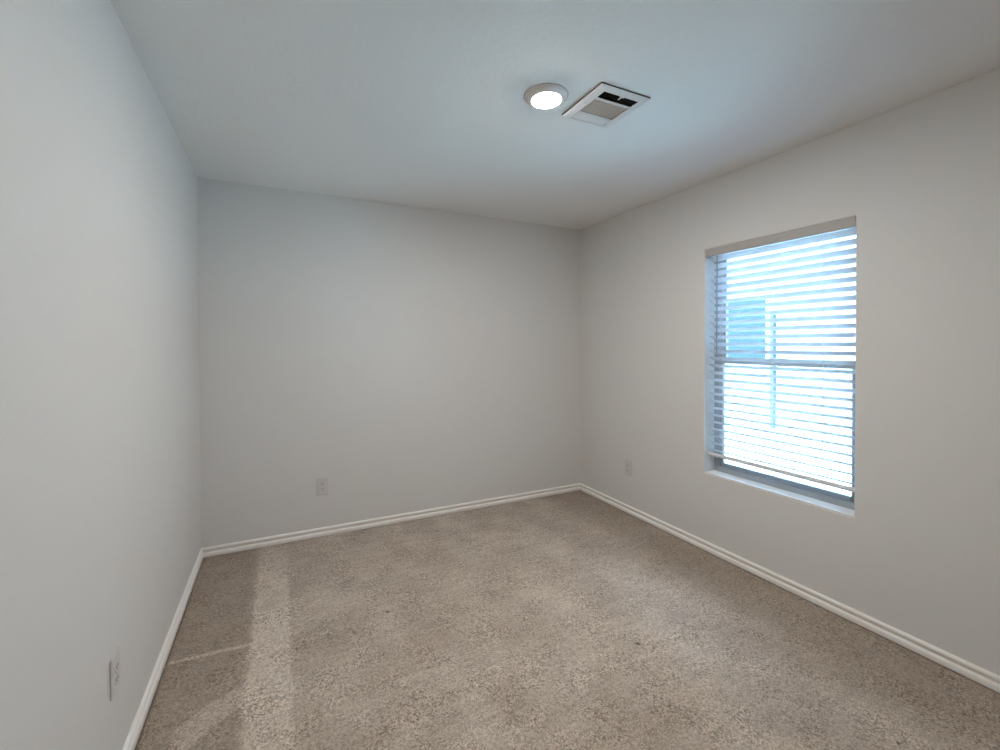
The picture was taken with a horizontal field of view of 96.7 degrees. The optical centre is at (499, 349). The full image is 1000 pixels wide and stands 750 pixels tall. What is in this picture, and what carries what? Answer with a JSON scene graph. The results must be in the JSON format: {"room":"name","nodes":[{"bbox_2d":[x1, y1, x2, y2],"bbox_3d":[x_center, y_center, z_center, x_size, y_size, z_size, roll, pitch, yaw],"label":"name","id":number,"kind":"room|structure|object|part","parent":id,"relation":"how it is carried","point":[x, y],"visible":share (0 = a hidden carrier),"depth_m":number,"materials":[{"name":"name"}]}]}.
{"room":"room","nodes":[
{"label":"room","id":0,"kind":"room"},
{"bbox_2d":[0,0,200,749],"bbox_3d":[-1.052,0.213,0.896,0.160,2.590,4.620,0,1,-26],"label":"wall","id":1,"kind":"structure","parent":0,"point":[100,492],"depth_m":1.21,"materials":[{"name":"white paint"}]},
{"bbox_2d":[110,646,119,700],"bbox_3d":[-1.188,1.000,1.375,0.009,0.123,0.076,0,1,-26],"label":"wall outlet","id":2,"kind":"object","parent":1,"relation":"attached to","point":[115,660],"visible":1,"depth_m":1.36,"materials":[{"name":"white plastic"}]},
{"bbox_2d":[115,672,118,685],"bbox_3d":[-1.186,1.020,1.376,0.005,0.028,0.034,0,1,-26],"label":"receptacle","id":3,"kind":"object","parent":2,"relation":"attached to","point":[116,673],"depth_m":1.38,"materials":[{"name":"grey plastic"}]},
{"bbox_2d":[115,660,118,672],"bbox_3d":[-1.186,0.981,1.376,0.005,0.028,0.034,0,1,-26],"label":"receptacle","id":4,"kind":"object","parent":2,"relation":"attached to","point":[116,661],"depth_m":1.38,"materials":[{"name":"grey plastic"}]},
{"bbox_2d":[122,548,203,749],"bbox_3d":[-0.970,1.331,0.947,0.016,0.060,4.300,0,1,-26],"label":"baseboard","id":5,"kind":"structure","parent":1,"relation":"attached to","point":[134,733],"depth_m":1.84,"materials":[{"name":"white paint"}]},
{"bbox_2d":[198,177,579,557],"bbox_3d":[-0.624,0.184,3.594,2.996,2.590,0.160,0,1,-26],"label":"wall","id":6,"kind":"structure","parent":0,"point":[406,358],"depth_m":3.34,"materials":[{"name":"white paint"}]},
{"bbox_2d":[317,477,327,494],"bbox_3d":[-1.272,0.982,3.187,0.076,0.123,0.009,0,1,-26],"label":"wall outlet","id":7,"kind":"object","parent":6,"relation":"attached to","point":[322,483],"visible":1,"depth_m":3.18,"materials":[{"name":"white plastic"}]},
{"bbox_2d":[202,483,579,557],"bbox_3d":[-0.583,1.303,3.527,2.996,0.060,0.016,0,1,-26],"label":"baseboard","id":8,"kind":"structure","parent":6,"relation":"attached to","point":[210,551],"depth_m":3.34,"materials":[{"name":"white paint"}]},
{"bbox_2d":[110,0,999,229],"bbox_3d":[0.359,-1.193,1.580,3.316,0.200,4.620,0,1,-26],"label":"ceiling","id":9,"kind":"structure","parent":0,"point":[414,103],"depth_m":1.84,"materials":[{"name":"white paint"}]},
{"bbox_2d":[525,83,567,108],"bbox_3d":[0.200,-1.082,1.923,0.188,0.028,0.188,0,1,-26],"label":"recessed light","id":10,"kind":"object","parent":9,"relation":"in","point":[545,95],"visible":1,"depth_m":1.89,"materials":[{"name":"white plastic"}]},
{"bbox_2d":[532,93,560,107],"bbox_3d":[0.200,-1.073,1.923,0.122,0.010,0.122,0,1,-26],"label":"diffuser","id":11,"kind":"object","parent":10,"relation":"attached to","point":[539,100],"depth_m":1.91,"materials":[{"name":"white plastic"}]},
{"bbox_2d":[562,82,649,127],"bbox_3d":[0.473,-1.091,2.010,0.266,0.013,0.290,0,1,-26],"label":"ceiling vent","id":12,"kind":"object","parent":9,"relation":"in","point":[606,101],"visible":1,"depth_m":1.99,"materials":[{"name":"white metal"}]},
{"bbox_2d":[135,490,999,749],"bbox_3d":[0.366,1.422,1.607,2.996,0.150,4.300,0,1,-26],"label":"floor","id":13,"kind":"structure","parent":0,"point":[573,620],"depth_m":1.94,"materials":[{"name":"carpet"}]},
{"bbox_2d":[580,68,999,675],"bbox_3d":[1.778,0.191,2.293,0.160,2.590,4.620,0,1,-26],"label":"wall","id":14,"kind":"structure","parent":0,"point":[918,555],"depth_m":2.13,"materials":[{"name":"white paint"}]},
{"bbox_2d":[625,459,631,475],"bbox_3d":[1.039,0.962,3.611,0.009,0.123,0.076,0,1,-26],"label":"wall outlet","id":15,"kind":"object","parent":14,"relation":"attached to","point":[628,464],"visible":1,"depth_m":3.60,"materials":[{"name":"white plastic"}]},
{"bbox_2d":[705,228,855,516],"bbox_3d":[1.621,0.085,2.606,0.153,1.484,0.864,0,1,-26],"label":"window","id":16,"kind":"structure","parent":14,"relation":"in","point":[834,501],"depth_m":2.65,"materials":[{"name":"grey plastic"}]},
{"bbox_3d":[1.596,0.823,2.600,0.093,0.008,0.860,0,1,-26],"label":"sill","id":17,"kind":"part","parent":16,"relation":"part of","materials":[{"name":"white paint"}]},
{"bbox_2d":[705,216,855,492],"bbox_3d":[1.583,0.033,2.587,0.072,1.378,0.858,0,1,-26],"label":"window blind","id":18,"kind":"object","parent":16,"relation":"attached to","point":[850,222],"visible":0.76,"depth_m":2.50,"materials":[{"name":"grey plastic"}]},
{"bbox_3d":[1.452,0.048,2.875,0.053,1.331,0.010,0,1,-26],"label":"ladder cord","id":19,"kind":"part","parent":18,"relation":"part of","materials":[{"name":"white fabric"}]},
{"bbox_3d":[1.595,0.704,2.597,0.053,0.036,0.846,0,1,-26],"label":"rail","id":20,"kind":"part","parent":18,"relation":"part of","materials":[{"name":"white plastic"}]},
{"bbox_3d":[1.589,-0.634,2.582,0.056,0.044,0.846,0,1,-26],"label":"head rail","id":21,"kind":"part","parent":18,"relation":"part of","materials":[{"name":"white plastic"}]},
{"bbox_3d":[1.713,0.052,2.347,0.053,1.331,0.010,0,1,-26],"label":"ladder cord","id":22,"kind":"part","parent":18,"relation":"part of","materials":[{"name":"white fabric"}]},
{"bbox_3d":[1.655,0.423,2.626,0.023,0.728,0.796,0,1,-26],"label":"sash","id":23,"kind":"part","parent":16,"relation":"part of","materials":[{"name":"grey plastic"}]},
{"bbox_3d":[1.675,-0.261,2.629,0.020,0.724,0.796,0,1,-26],"label":"sash","id":24,"kind":"part","parent":16,"relation":"part of","materials":[{"name":"glass"}]},
{"bbox_2d":[580,483,999,692],"bbox_3d":[1.702,1.311,2.266,0.016,0.060,4.300,0,1,-26],"label":"baseboard","id":25,"kind":"structure","parent":14,"relation":"attached to","point":[984,677],"depth_m":2.28,"materials":[{"name":"white paint"}]},
{"label":"outside","id":26,"kind":"structure","parent":0,"visible":0},
{"bbox_2d":[725,442,850,495],"bbox_3d":[11.166,1.543,13.800,26.844,0.200,36.000,0,1,-26],"label":"ground","id":27,"kind":"structure","parent":26,"point":[824,472],"depth_m":5.81,"materials":[{"name":"grey"}]},
{"bbox_2d":[725,235,855,469],"bbox_3d":[6.590,-0.612,8.175,6.700,4.250,20.800,0,1,-26],"label":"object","id":28,"kind":"structure","parent":27,"relation":"on","point":[832,456],"depth_m":6.30,"materials":[{"name":"glass"}]},
{"bbox_3d":[3.775,-0.294,7.083,0.010,1.050,0.970,0,1,-26],"label":"house pane","id":29,"kind":"part","parent":28,"relation":"part of","materials":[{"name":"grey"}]}
]}

